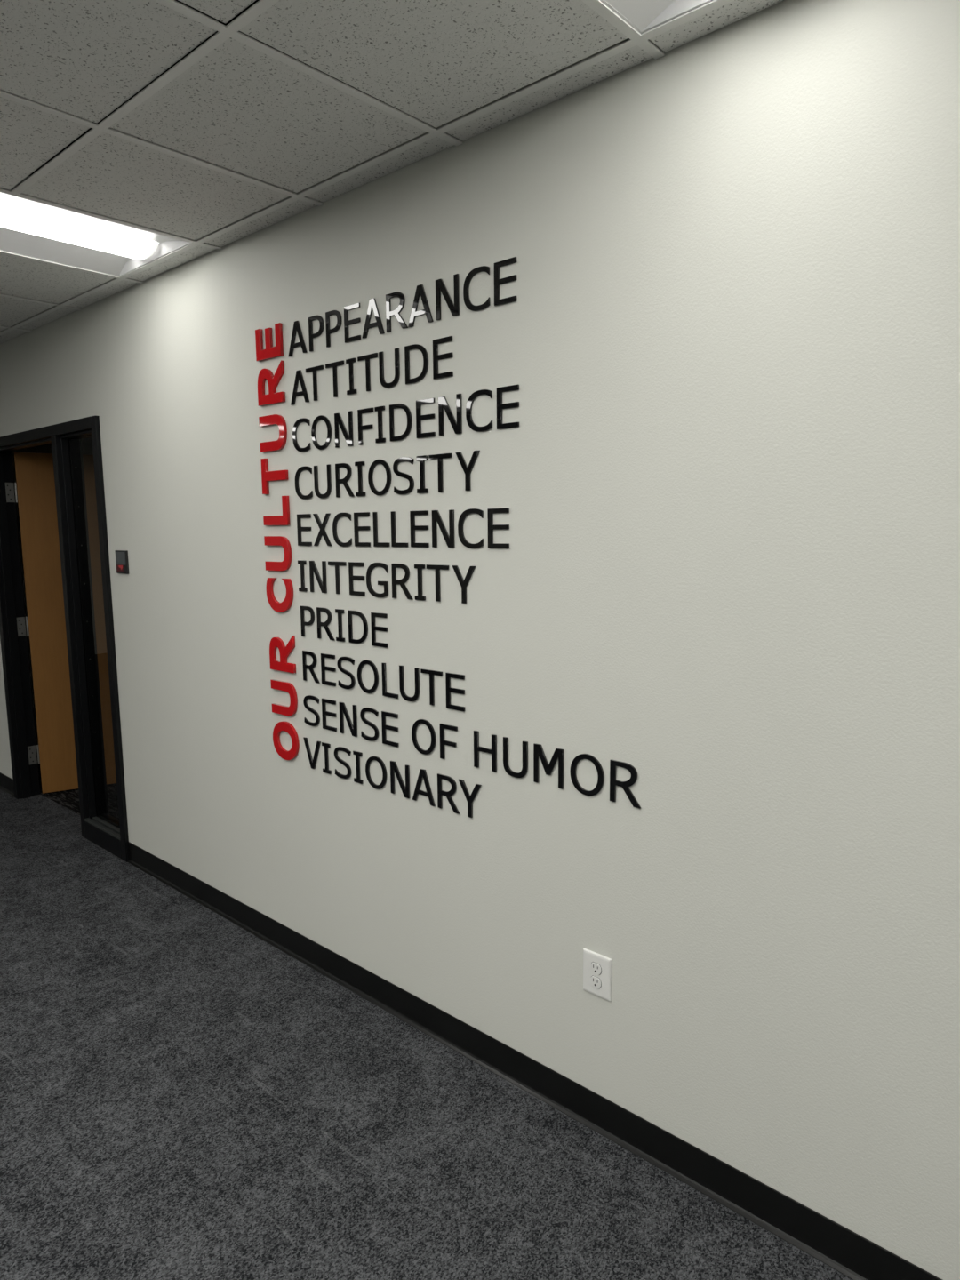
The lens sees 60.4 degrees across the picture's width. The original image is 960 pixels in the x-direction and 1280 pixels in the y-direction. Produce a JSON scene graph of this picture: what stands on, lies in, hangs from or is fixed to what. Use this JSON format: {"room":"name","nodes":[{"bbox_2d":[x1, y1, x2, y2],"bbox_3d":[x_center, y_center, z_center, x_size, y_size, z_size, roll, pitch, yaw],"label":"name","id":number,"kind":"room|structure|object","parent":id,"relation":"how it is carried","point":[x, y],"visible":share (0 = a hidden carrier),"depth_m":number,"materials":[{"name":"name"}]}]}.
{"room":"office hallway","nodes":[
{"label":"office hallway","id":0,"kind":"room"},
{"bbox_2d":[11,436,93,744],"bbox_3d":[-2.521,-0.634,7.102,0.100,2.663,3.500,6,10,42],"label":"wall","id":1,"kind":"structure","parent":0,"point":[87,442],"depth_m":6.13,"materials":[{"name":"grey paint"}]},
{"bbox_2d":[0,0,783,343],"bbox_3d":[-4.695,-1.201,0.628,14.400,0.250,8.600,6,10,42],"label":"ceiling","id":2,"kind":"structure","parent":0,"point":[191,119],"depth_m":1.96,"materials":[{"name":"tile"}]},
{"bbox_2d":[0,176,191,276],"bbox_3d":[-1.653,-1.427,2.721,0.597,0.069,1.209,6,10,42],"label":"ceiling light","id":3,"kind":"object","parent":2,"relation":"attached to","point":[28,228],"visible":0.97,"depth_m":2.98,"materials":[{"name":"white plastic"}]},
{"bbox_2d":[600,0,713,33],"bbox_3d":[0.155,-1.222,1.098,0.597,0.069,1.209,6,10,42],"label":"ceiling light","id":4,"kind":"object","parent":2,"relation":"attached to","point":[644,16],"visible":1,"depth_m":1.67,"materials":[{"name":"white plastic"}]},
{"bbox_2d":[0,751,852,1279],"bbox_3d":[-3.461,1.419,2.332,14.400,0.100,12.200,6,10,42],"label":"floor","id":5,"kind":"structure","parent":0,"point":[183,1096],"depth_m":2.25,"materials":[{"name":"carpet"}]},
{"bbox_2d":[0,0,959,1279],"bbox_3d":[-1.764,-0.344,4.000,14.400,2.913,0.100,6,10,42],"label":"wall","id":6,"kind":"structure","parent":0,"point":[728,477],"depth_m":2.02,"materials":[{"name":"paint"}]},
{"bbox_2d":[0,772,14,796],"bbox_3d":[-5.012,0.690,7.039,5.708,0.101,0.016,6,10,42],"label":"baseboard","id":7,"kind":"structure","parent":6,"relation":"attached to","point":[6,783],"depth_m":5.25,"materials":[{"name":"black rubber"}]},
{"bbox_2d":[0,415,129,862],"bbox_3d":[-2.296,-0.038,4.533,1.531,2.172,0.144,6,10,42],"label":"trim","id":8,"kind":"structure","parent":6,"relation":"attached to","point":[13,633],"depth_m":4.42,"materials":[{"name":"black metal"}]},
{"bbox_2d":[14,452,116,793],"bbox_3d":[-2.354,-0.107,5.245,0.910,2.100,0.104,-5,9,-28],"label":"door","id":9,"kind":"structure","parent":6,"relation":"in","point":[35,474],"depth_m":5.11,"materials":[{"name":"brown wood"}]},
{"bbox_2d":[59,429,121,858],"bbox_3d":[-1.928,0.031,4.198,0.427,2.118,0.132,6,10,42],"label":"window","id":10,"kind":"structure","parent":6,"relation":"in","point":[103,830],"depth_m":4.31,"materials":[{"name":"black metal"}]},
{"bbox_2d":[114,550,128,573],"bbox_3d":[-1.663,-0.362,3.829,0.112,0.106,0.011,6,10,42],"label":"room sign","id":11,"kind":"object","parent":6,"relation":"attached to","point":[122,563],"visible":1,"depth_m":3.82,"materials":[{"name":"black plastic"}]},
{"bbox_2d":[255,322,283,361],"bbox_3d":[-0.738,-1.041,2.885,0.150,0.106,0.012,6,10,42],"label":"letter","id":12,"kind":"object","parent":6,"relation":"attached to","point":[270,352],"depth_m":2.88,"materials":[{"name":"red plastic"}]},
{"bbox_2d":[257,360,285,406],"bbox_3d":[-0.737,-0.903,2.903,0.150,0.138,0.012,6,10,42],"label":"letter","id":13,"kind":"object","parent":6,"relation":"attached to","point":[273,380],"depth_m":2.90,"materials":[{"name":"red plastic"}]},
{"bbox_2d":[258,414,287,452],"bbox_3d":[-0.734,-0.735,2.926,0.152,0.124,0.012,6,10,42],"label":"letter","id":14,"kind":"object","parent":6,"relation":"attached to","point":[280,443],"depth_m":2.91,"materials":[{"name":"red plastic"}]},
{"bbox_2d":[260,458,288,494],"bbox_3d":[-0.734,-0.587,2.946,0.150,0.126,0.012,6,10,42],"label":"letter","id":15,"kind":"object","parent":6,"relation":"attached to","point":[267,476],"depth_m":2.97,"materials":[{"name":"red plastic"}]},
{"bbox_2d":[263,496,290,525],"bbox_3d":[-0.733,-0.464,2.963,0.150,0.102,0.012,6,10,42],"label":"letter","id":16,"kind":"object","parent":6,"relation":"attached to","point":[284,519],"depth_m":2.93,"materials":[{"name":"red plastic"}]},
{"bbox_2d":[264,536,291,571],"bbox_3d":[-0.731,-0.312,2.983,0.152,0.125,0.012,6,10,42],"label":"letter","id":17,"kind":"object","parent":6,"relation":"attached to","point":[268,540],"depth_m":2.96,"materials":[{"name":"red plastic"}]},
{"bbox_2d":[265,577,293,612],"bbox_3d":[-0.730,-0.163,3.004,0.154,0.124,0.012,6,10,42],"label":"letter","id":18,"kind":"object","parent":6,"relation":"attached to","point":[285,604],"depth_m":3.00,"materials":[{"name":"red plastic"}]},
{"bbox_2d":[269,635,295,673],"bbox_3d":[-0.728,0.046,3.033,0.150,0.138,0.012,6,10,42],"label":"letter","id":19,"kind":"object","parent":6,"relation":"attached to","point":[284,652],"depth_m":3.03,"materials":[{"name":"red plastic"}]},
{"bbox_2d":[270,679,297,716],"bbox_3d":[-0.726,0.216,3.055,0.152,0.126,0.012,6,10,42],"label":"letter","id":20,"kind":"object","parent":6,"relation":"attached to","point":[276,684],"depth_m":3.04,"materials":[{"name":"red plastic"}]},
{"bbox_2d":[272,720,299,759],"bbox_3d":[-0.725,0.376,3.078,0.154,0.146,0.012,6,10,42],"label":"letter","id":21,"kind":"object","parent":6,"relation":"attached to","point":[279,727],"depth_m":3.07,"materials":[{"name":"red plastic"}]},
{"bbox_2d":[288,320,307,357],"bbox_3d":[-0.617,-1.019,2.781,0.101,0.109,0.006,6,10,42],"label":"letter","id":22,"kind":"object","parent":6,"relation":"attached to","point":[297,328],"depth_m":2.78,"materials":[{"name":"black plastic"}]},
{"bbox_2d":[290,369,309,405],"bbox_3d":[-0.613,-0.860,2.801,0.101,0.109,0.006,6,10,42],"label":"letter","id":23,"kind":"object","parent":6,"relation":"attached to","point":[299,376],"depth_m":2.79,"materials":[{"name":"black plastic"}]},
{"bbox_2d":[292,417,311,451],"bbox_3d":[-0.612,-0.701,2.823,0.094,0.111,0.006,6,10,42],"label":"letter","id":24,"kind":"object","parent":6,"relation":"attached to","point":[299,421],"depth_m":2.83,"materials":[{"name":"black plastic"}]},
{"bbox_2d":[295,466,312,499],"bbox_3d":[-0.609,-0.541,2.843,0.094,0.111,0.006,6,10,42],"label":"letter","id":25,"kind":"object","parent":6,"relation":"attached to","point":[300,470],"depth_m":2.85,"materials":[{"name":"black plastic"}]},
{"bbox_2d":[296,513,311,545],"bbox_3d":[-0.611,-0.383,2.868,0.074,0.109,0.006,6,10,42],"label":"letter","id":26,"kind":"object","parent":6,"relation":"attached to","point":[300,516],"depth_m":2.88,"materials":[{"name":"black plastic"}]},
{"bbox_2d":[300,605,314,636],"bbox_3d":[-0.608,-0.065,2.911,0.076,0.109,0.006,6,10,42],"label":"letter","id":27,"kind":"object","parent":6,"relation":"attached to","point":[303,622],"depth_m":2.92,"materials":[{"name":"black plastic"}]},
{"bbox_2d":[302,650,319,683],"bbox_3d":[-0.600,0.095,2.927,0.091,0.109,0.006,6,10,42],"label":"letter","id":28,"kind":"object","parent":6,"relation":"attached to","point":[313,665],"depth_m":2.93,"materials":[{"name":"black plastic"}]},
{"bbox_2d":[303,695,319,726],"bbox_3d":[-0.604,0.253,2.953,0.090,0.111,0.006,6,10,42],"label":"letter","id":29,"kind":"object","parent":6,"relation":"attached to","point":[305,700],"depth_m":2.95,"materials":[{"name":"black plastic"}]},
{"bbox_2d":[303,736,320,768],"bbox_3d":[-0.605,0.412,2.977,0.099,0.109,0.006,6,10,42],"label":"letter","id":30,"kind":"object","parent":6,"relation":"attached to","point":[312,761],"depth_m":2.98,"materials":[{"name":"black plastic"}]},
{"bbox_2d":[308,315,324,351],"bbox_3d":[-0.538,-1.010,2.710,0.076,0.109,0.006,6,10,42],"label":"letter","id":31,"kind":"object","parent":6,"relation":"attached to","point":[311,336],"depth_m":2.72,"materials":[{"name":"black plastic"}]},
{"bbox_2d":[309,560,327,592],"bbox_3d":[-0.559,-0.218,2.844,0.088,0.109,0.006,6,10,42],"label":"letter","id":32,"kind":"object","parent":6,"relation":"attached to","point":[323,585],"depth_m":2.84,"materials":[{"name":"black plastic"}]},
{"bbox_2d":[311,415,331,449],"bbox_3d":[-0.528,-0.691,2.748,0.104,0.111,0.006,6,10,42],"label":"letter","id":33,"kind":"object","parent":6,"relation":"attached to","point":[317,419],"depth_m":2.74,"materials":[{"name":"black plastic"}]},
{"bbox_2d":[312,513,331,545],"bbox_3d":[-0.536,-0.374,2.800,0.096,0.109,0.006,6,10,42],"label":"letter","id":34,"kind":"object","parent":6,"relation":"attached to","point":[322,526],"depth_m":2.80,"materials":[{"name":"black plastic"}]},
{"bbox_2d":[313,464,331,498],"bbox_3d":[-0.529,-0.532,2.771,0.087,0.110,0.006,6,10,42],"label":"letter","id":35,"kind":"object","parent":6,"relation":"attached to","point":[327,493],"depth_m":2.77,"materials":[{"name":"black plastic"}]},
{"bbox_2d":[316,607,334,639],"bbox_3d":[-0.533,-0.057,2.844,0.091,0.109,0.006,6,10,42],"label":"letter","id":36,"kind":"object","parent":6,"relation":"attached to","point":[319,610],"depth_m":2.84,"materials":[{"name":"black plastic"}]},
{"bbox_2d":[320,653,335,686],"bbox_3d":[-0.526,0.103,2.861,0.074,0.109,0.006,6,10,42],"label":"letter","id":37,"kind":"object","parent":6,"relation":"attached to","point":[324,668],"depth_m":2.87,"materials":[{"name":"black plastic"}]},
{"bbox_2d":[321,697,336,731],"bbox_3d":[-0.527,0.262,2.885,0.074,0.109,0.006,6,10,42],"label":"letter","id":38,"kind":"object","parent":6,"relation":"attached to","point":[324,713],"depth_m":2.89,"materials":[{"name":"black plastic"}]},
{"bbox_2d":[325,310,342,347],"bbox_3d":[-0.470,-1.002,2.649,0.076,0.109,0.006,6,10,42],"label":"letter","id":39,"kind":"object","parent":6,"relation":"attached to","point":[337,313],"depth_m":2.66,"materials":[{"name":"black plastic"}]},
{"bbox_2d":[325,360,343,397],"bbox_3d":[-0.469,-0.843,2.672,0.092,0.109,0.006,6,10,42],"label":"letter","id":40,"kind":"object","parent":6,"relation":"attached to","point":[334,364],"depth_m":2.67,"materials":[{"name":"black plastic"}]},
{"bbox_2d":[332,512,351,546],"bbox_3d":[-0.457,-0.365,2.730,0.094,0.111,0.006,6,10,42],"label":"letter","id":41,"kind":"object","parent":6,"relation":"attached to","point":[339,516],"depth_m":2.74,"materials":[{"name":"black plastic"}]},
{"bbox_2d":[334,746,351,778],"bbox_3d":[-0.478,0.426,2.863,0.090,0.111,0.006,6,10,42],"label":"letter","id":42,"kind":"object","parent":6,"relation":"attached to","point":[341,748],"depth_m":2.86,"materials":[{"name":"black plastic"}]},
{"bbox_2d":[334,410,353,447],"bbox_3d":[-0.441,-0.681,2.669,0.088,0.109,0.006,6,10,42],"label":"letter","id":43,"kind":"object","parent":6,"relation":"attached to","point":[348,436],"depth_m":2.67,"materials":[{"name":"black plastic"}]},
{"bbox_2d":[335,463,354,496],"bbox_3d":[-0.441,-0.523,2.692,0.091,0.109,0.006,6,10,42],"label":"letter","id":44,"kind":"object","parent":6,"relation":"attached to","point":[338,466],"depth_m":2.69,"materials":[{"name":"black plastic"}]},
{"bbox_2d":[336,656,355,688],"bbox_3d":[-0.454,0.111,2.796,0.090,0.111,0.006,6,10,42],"label":"letter","id":45,"kind":"object","parent":6,"relation":"attached to","point":[348,659],"depth_m":2.79,"materials":[{"name":"black plastic"}]},
{"bbox_2d":[338,702,357,736],"bbox_3d":[-0.450,0.271,2.815,0.088,0.109,0.006,6,10,42],"label":"letter","id":46,"kind":"object","parent":6,"relation":"attached to","point":[353,727],"depth_m":2.81,"materials":[{"name":"black plastic"}]},
{"bbox_2d":[345,357,357,394],"bbox_3d":[-0.408,-0.837,2.617,0.043,0.109,0.006,6,10,42],"label":"letter","id":47,"kind":"object","parent":6,"relation":"attached to","point":[351,391],"depth_m":2.61,"materials":[{"name":"black plastic"}]},
{"bbox_2d":[344,302,360,343],"bbox_3d":[-0.400,-0.994,2.587,0.074,0.109,0.006,6,10,42],"label":"letter","id":48,"kind":"object","parent":6,"relation":"attached to","point":[347,322],"depth_m":2.59,"materials":[{"name":"black plastic"}]},
{"bbox_2d":[348,561,365,595],"bbox_3d":[-0.405,-0.201,2.705,0.074,0.109,0.006,6,10,42],"label":"letter","id":49,"kind":"object","parent":6,"relation":"attached to","point":[351,577],"depth_m":2.71,"materials":[{"name":"black plastic"}]},
{"bbox_2d":[347,609,367,643],"bbox_3d":[-0.404,-0.042,2.728,0.095,0.109,0.006,6,10,42],"label":"letter","id":50,"kind":"object","parent":6,"relation":"attached to","point":[361,615],"depth_m":2.73,"materials":[{"name":"black plastic"}]},
{"bbox_2d":[353,512,370,546],"bbox_3d":[-0.380,-0.357,2.661,0.074,0.109,0.006,6,10,42],"label":"letter","id":51,"kind":"object","parent":6,"relation":"attached to","point":[356,528],"depth_m":2.67,"materials":[{"name":"black plastic"}]},
{"bbox_2d":[357,408,374,445],"bbox_3d":[-0.359,-0.672,2.596,0.072,0.109,0.006,6,10,42],"label":"letter","id":52,"kind":"object","parent":6,"relation":"attached to","point":[361,428],"depth_m":2.61,"materials":[{"name":"black plastic"}]},
{"bbox_2d":[357,352,377,391],"bbox_3d":[-0.348,-0.830,2.563,0.092,0.109,0.006,6,10,42],"label":"letter","id":53,"kind":"object","parent":6,"relation":"attached to","point":[367,357],"depth_m":2.56,"materials":[{"name":"black plastic"}]},
{"bbox_2d":[357,659,378,693],"bbox_3d":[-0.370,0.121,2.721,0.104,0.111,0.006,6,10,42],"label":"letter","id":54,"kind":"object","parent":6,"relation":"attached to","point":[363,663],"depth_m":2.72,"materials":[{"name":"black plastic"}]},
{"bbox_2d":[360,707,379,740],"bbox_3d":[-0.368,0.280,2.741,0.090,0.111,0.006,6,10,42],"label":"letter","id":55,"kind":"object","parent":6,"relation":"attached to","point":[364,710],"depth_m":2.73,"materials":[{"name":"black plastic"}]},
{"bbox_2d":[361,298,384,338],"bbox_3d":[-0.328,-0.986,2.522,0.101,0.109,0.006,6,10,42],"label":"letter","id":56,"kind":"object","parent":6,"relation":"attached to","point":[372,305],"depth_m":2.52,"materials":[{"name":"black plastic"}]},
{"bbox_2d":[365,755,387,789],"bbox_3d":[-0.346,0.441,2.745,0.104,0.111,0.006,6,10,42],"label":"letter","id":57,"kind":"object","parent":6,"relation":"attached to","point":[370,759],"depth_m":2.74,"materials":[{"name":"black plastic"}]},
{"bbox_2d":[366,562,388,597],"bbox_3d":[-0.329,-0.192,2.638,0.102,0.111,0.006,6,10,42],"label":"letter","id":58,"kind":"object","parent":6,"relation":"attached to","point":[373,565],"depth_m":2.63,"materials":[{"name":"black plastic"}]},
{"bbox_2d":[368,459,391,495],"bbox_3d":[-0.314,-0.508,2.578,0.104,0.111,0.006,6,10,42],"label":"letter","id":59,"kind":"object","parent":6,"relation":"attached to","point":[376,462],"depth_m":2.57,"materials":[{"name":"black plastic"}]},
{"bbox_2d":[370,612,388,647],"bbox_3d":[-0.324,-0.033,2.656,0.074,0.109,0.006,6,10,42],"label":"letter","id":60,"kind":"object","parent":6,"relation":"attached to","point":[373,615],"depth_m":2.66,"materials":[{"name":"black plastic"}]},
{"bbox_2d":[374,405,385,443],"bbox_3d":[-0.309,-0.666,2.550,0.043,0.109,0.006,6,10,42],"label":"letter","id":61,"kind":"object","parent":6,"relation":"attached to","point":[379,409],"depth_m":2.55,"materials":[{"name":"black plastic"}]},
{"bbox_2d":[372,512,390,546],"bbox_3d":[-0.311,-0.349,2.599,0.072,0.109,0.006,6,10,42],"label":"letter","id":62,"kind":"object","parent":6,"relation":"attached to","point":[376,543],"depth_m":2.61,"materials":[{"name":"black plastic"}]},
{"bbox_2d":[378,347,399,388],"bbox_3d":[-0.275,-0.821,2.497,0.087,0.110,0.006,6,10,42],"label":"letter","id":63,"kind":"object","parent":6,"relation":"attached to","point":[396,380],"depth_m":2.50,"materials":[{"name":"black plastic"}]},
{"bbox_2d":[381,711,399,747],"bbox_3d":[-0.292,0.288,2.673,0.074,0.109,0.006,6,10,42],"label":"letter","id":64,"kind":"object","parent":6,"relation":"attached to","point":[384,726],"depth_m":2.68,"materials":[{"name":"black plastic"}]},
{"bbox_2d":[385,291,407,332],"bbox_3d":[-0.247,-0.977,2.449,0.091,0.109,0.006,6,10,42],"label":"letter","id":65,"kind":"object","parent":6,"relation":"attached to","point":[388,313],"depth_m":2.45,"materials":[{"name":"black plastic"}]},
{"bbox_2d":[390,511,407,546],"bbox_3d":[-0.248,-0.342,2.542,0.072,0.109,0.006,6,10,42],"label":"letter","id":66,"kind":"object","parent":6,"relation":"attached to","point":[394,543],"depth_m":2.56,"materials":[{"name":"black plastic"}]},
{"bbox_2d":[390,760,410,798],"bbox_3d":[-0.259,0.451,2.667,0.088,0.109,0.006,6,10,42],"label":"letter","id":67,"kind":"object","parent":6,"relation":"attached to","point":[394,769],"depth_m":2.66,"materials":[{"name":"black plastic"}]},
{"bbox_2d":[389,403,412,441],"bbox_3d":[-0.240,-0.659,2.489,0.095,0.109,0.006,6,10,42],"label":"letter","id":68,"kind":"object","parent":6,"relation":"attached to","point":[392,437],"depth_m":2.49,"materials":[{"name":"black plastic"}]},
{"bbox_2d":[391,563,412,599],"bbox_3d":[-0.241,-0.182,2.559,0.091,0.109,0.006,6,10,42],"label":"letter","id":69,"kind":"object","parent":6,"relation":"attached to","point":[394,566],"depth_m":2.56,"materials":[{"name":"black plastic"}]},
{"bbox_2d":[392,456,414,494],"bbox_3d":[-0.233,-0.499,2.506,0.090,0.111,0.006,6,10,42],"label":"letter","id":70,"kind":"object","parent":6,"relation":"attached to","point":[398,460],"depth_m":2.50,"materials":[{"name":"black plastic"}]},
{"bbox_2d":[399,664,419,701],"bbox_3d":[-0.222,0.138,2.587,0.087,0.110,0.006,6,10,42],"label":"letter","id":71,"kind":"object","parent":6,"relation":"attached to","point":[404,695],"depth_m":2.59,"materials":[{"name":"black plastic"}]},
{"bbox_2d":[404,344,428,384],"bbox_3d":[-0.186,-0.811,2.417,0.095,0.109,0.006,6,10,42],"label":"letter","id":72,"kind":"object","parent":6,"relation":"attached to","point":[407,348],"depth_m":2.42,"materials":[{"name":"black plastic"}]},
{"bbox_2d":[409,510,429,547],"bbox_3d":[-0.182,-0.335,2.483,0.074,0.109,0.006,6,10,42],"label":"letter","id":73,"kind":"object","parent":6,"relation":"attached to","point":[413,527],"depth_m":2.49,"materials":[{"name":"black plastic"}]},
{"bbox_2d":[414,564,425,600],"bbox_3d":[-0.182,-0.176,2.506,0.043,0.109,0.006,6,10,42],"label":"letter","id":74,"kind":"object","parent":6,"relation":"attached to","point":[420,567],"depth_m":2.50,"materials":[{"name":"black plastic"}]},
{"bbox_2d":[408,284,433,327],"bbox_3d":[-0.172,-0.969,2.382,0.101,0.109,0.006,6,10,42],"label":"letter","id":75,"kind":"object","parent":6,"relation":"attached to","point":[420,290],"depth_m":2.38,"materials":[{"name":"black plastic"}]},
{"bbox_2d":[416,455,428,493],"bbox_3d":[-0.171,-0.492,2.450,0.043,0.109,0.006,6,10,42],"label":"letter","id":76,"kind":"object","parent":6,"relation":"attached to","point":[421,459],"depth_m":2.45,"materials":[{"name":"black plastic"}]},
{"bbox_2d":[411,719,436,754],"bbox_3d":[-0.175,0.301,2.569,0.104,0.111,0.006,6,10,42],"label":"letter","id":77,"kind":"object","parent":6,"relation":"attached to","point":[419,722],"depth_m":2.56,"materials":[{"name":"black plastic"}]},
{"bbox_2d":[412,768,435,806],"bbox_3d":[-0.178,0.460,2.595,0.101,0.109,0.006,6,10,42],"label":"letter","id":78,"kind":"object","parent":6,"relation":"attached to","point":[422,775],"depth_m":2.59,"materials":[{"name":"black plastic"}]},
{"bbox_2d":[416,398,435,438],"bbox_3d":[-0.160,-0.649,2.417,0.074,0.109,0.006,6,10,42],"label":"letter","id":79,"kind":"object","parent":6,"relation":"attached to","point":[419,417],"depth_m":2.42,"materials":[{"name":"black plastic"}]},
{"bbox_2d":[420,668,442,705],"bbox_3d":[-0.147,0.146,2.521,0.092,0.109,0.006,6,10,42],"label":"letter","id":80,"kind":"object","parent":6,"relation":"attached to","point":[431,673],"depth_m":2.52,"materials":[{"name":"black plastic"}]},
{"bbox_2d":[425,564,448,601],"bbox_3d":[-0.126,-0.169,2.455,0.092,0.109,0.006,6,10,42],"label":"letter","id":81,"kind":"object","parent":6,"relation":"attached to","point":[437,567],"depth_m":2.45,"materials":[{"name":"black plastic"}]},
{"bbox_2d":[428,453,452,492],"bbox_3d":[-0.115,-0.486,2.400,0.092,0.109,0.006,6,10,42],"label":"letter","id":82,"kind":"object","parent":6,"relation":"attached to","point":[439,457],"depth_m":2.40,"materials":[{"name":"black plastic"}]},
{"bbox_2d":[432,336,453,379],"bbox_3d":[-0.106,-0.802,2.345,0.074,0.109,0.006,6,10,42],"label":"letter","id":83,"kind":"object","parent":6,"relation":"attached to","point":[436,356],"depth_m":2.35,"materials":[{"name":"black plastic"}]},
{"bbox_2d":[432,509,455,547],"bbox_3d":[-0.108,-0.326,2.417,0.088,0.109,0.006,6,10,42],"label":"letter","id":84,"kind":"object","parent":6,"relation":"attached to","point":[449,539],"depth_m":2.41,"materials":[{"name":"black plastic"}]},
{"bbox_2d":[435,273,459,320],"bbox_3d":[-0.091,-0.959,2.309,0.088,0.109,0.006,6,10,42],"label":"letter","id":85,"kind":"object","parent":6,"relation":"attached to","point":[440,286],"depth_m":2.31,"materials":[{"name":"black plastic"}]},
{"bbox_2d":[437,773,459,814],"bbox_3d":[-0.096,0.469,2.521,0.091,0.109,0.006,6,10,42],"label":"letter","id":86,"kind":"object","parent":6,"relation":"attached to","point":[440,793],"depth_m":2.52,"materials":[{"name":"black plastic"}]},
{"bbox_2d":[439,723,457,759],"bbox_3d":[-0.094,0.311,2.496,0.072,0.109,0.006,6,10,42],"label":"letter","id":87,"kind":"object","parent":6,"relation":"attached to","point":[442,726],"depth_m":2.50,"materials":[{"name":"black plastic"}]},
{"bbox_2d":[438,393,462,435],"bbox_3d":[-0.085,-0.641,2.350,0.088,0.109,0.006,6,10,42],"label":"letter","id":88,"kind":"object","parent":6,"relation":"attached to","point":[443,404],"depth_m":2.35,"materials":[{"name":"black plastic"}]},
{"bbox_2d":[445,672,464,711],"bbox_3d":[-0.073,0.154,2.454,0.074,0.109,0.006,6,10,42],"label":"letter","id":89,"kind":"object","parent":6,"relation":"attached to","point":[448,676],"depth_m":2.46,"materials":[{"name":"black plastic"}]},
{"bbox_2d":[452,565,475,603],"bbox_3d":[-0.046,-0.160,2.384,0.090,0.109,0.006,6,10,42],"label":"letter","id":90,"kind":"object","parent":6,"relation":"attached to","point":[464,583],"depth_m":2.38,"materials":[{"name":"black plastic"}]},
{"bbox_2d":[455,450,479,490],"bbox_3d":[-0.035,-0.477,2.327,0.090,0.109,0.006,6,10,42],"label":"letter","id":91,"kind":"object","parent":6,"relation":"attached to","point":[468,469],"depth_m":2.33,"materials":[{"name":"black plastic"}]},
{"bbox_2d":[458,778,481,817],"bbox_3d":[-0.030,0.477,2.461,0.090,0.109,0.006,6,10,42],"label":"letter","id":92,"kind":"object","parent":6,"relation":"attached to","point":[470,798],"depth_m":2.46,"materials":[{"name":"black plastic"}]},
{"bbox_2d":[457,508,483,548],"bbox_3d":[-0.027,-0.317,2.344,0.094,0.111,0.006,6,10,42],"label":"letter","id":93,"kind":"object","parent":6,"relation":"attached to","point":[466,513],"depth_m":2.35,"materials":[{"name":"black plastic"}]},
{"bbox_2d":[463,265,490,311],"bbox_3d":[-0.009,-0.950,2.236,0.094,0.111,0.006,6,10,42],"label":"letter","id":94,"kind":"object","parent":6,"relation":"attached to","point":[484,268],"depth_m":2.24,"materials":[{"name":"black plastic"}]},
{"bbox_2d":[465,389,492,431],"bbox_3d":[-0.003,-0.632,2.276,0.094,0.111,0.006,6,10,42],"label":"letter","id":95,"kind":"object","parent":6,"relation":"attached to","point":[468,408],"depth_m":2.28,"materials":[{"name":"black plastic"}]},
{"bbox_2d":[473,730,496,772],"bbox_3d":[0.015,0.323,2.398,0.086,0.109,0.006,6,10,42],"label":"letter","id":96,"kind":"object","parent":6,"relation":"attached to","point":[476,748],"depth_m":2.39,"materials":[{"name":"black plastic"}]},
{"bbox_2d":[487,508,509,548],"bbox_3d":[0.051,-0.308,2.274,0.074,0.109,0.006,6,10,42],"label":"letter","id":97,"kind":"object","parent":6,"relation":"attached to","point":[490,511],"depth_m":2.28,"materials":[{"name":"black plastic"}]},
{"bbox_2d":[494,256,517,306],"bbox_3d":[0.066,-0.942,2.168,0.074,0.109,0.006,6,10,42],"label":"letter","id":98,"kind":"object","parent":6,"relation":"attached to","point":[497,265],"depth_m":2.17,"materials":[{"name":"black plastic"}]},
{"bbox_2d":[496,384,519,429],"bbox_3d":[0.074,-0.623,2.207,0.074,0.109,0.006,6,10,42],"label":"letter","id":99,"kind":"object","parent":6,"relation":"attached to","point":[500,405],"depth_m":2.21,"materials":[{"name":"black plastic"}]},
{"bbox_2d":[503,736,527,777],"bbox_3d":[0.100,0.333,2.322,0.087,0.110,0.006,6,10,42],"label":"letter","id":100,"kind":"object","parent":6,"relation":"attached to","point":[524,769],"depth_m":2.33,"materials":[{"name":"black plastic"}]},
{"bbox_2d":[127,841,942,1279],"bbox_3d":[0.895,1.358,1.737,7.156,0.101,0.016,6,10,42],"label":"baseboard","id":101,"kind":"structure","parent":6,"relation":"attached to","point":[840,1248],"depth_m":2.28,"materials":[{"name":"black rubber"}]},
{"bbox_2d":[533,743,564,789],"bbox_3d":[0.187,0.343,2.244,0.100,0.109,0.006,6,10,42],"label":"letter","id":102,"kind":"object","parent":6,"relation":"attached to","point":[538,750],"depth_m":2.24,"materials":[{"name":"black plastic"}]},
{"bbox_2d":[569,753,604,795],"bbox_3d":[0.280,0.353,2.160,0.104,0.111,0.006,6,10,42],"label":"letter","id":103,"kind":"object","parent":6,"relation":"attached to","point":[573,766],"depth_m":2.15,"materials":[{"name":"black plastic"}]},
{"bbox_2d":[583,948,611,1001],"bbox_3d":[0.312,0.897,2.207,0.089,0.119,0.010,6,10,42],"label":"power outlet","id":104,"kind":"object","parent":6,"relation":"attached to","point":[596,967],"visible":1,"depth_m":2.20,"materials":[{"name":"white plastic"}]},
{"bbox_2d":[609,759,640,808],"bbox_3d":[0.368,0.363,2.081,0.091,0.109,0.006,6,10,42],"label":"letter","id":105,"kind":"object","parent":6,"relation":"attached to","point":[613,764],"depth_m":2.08,"materials":[{"name":"black plastic"}]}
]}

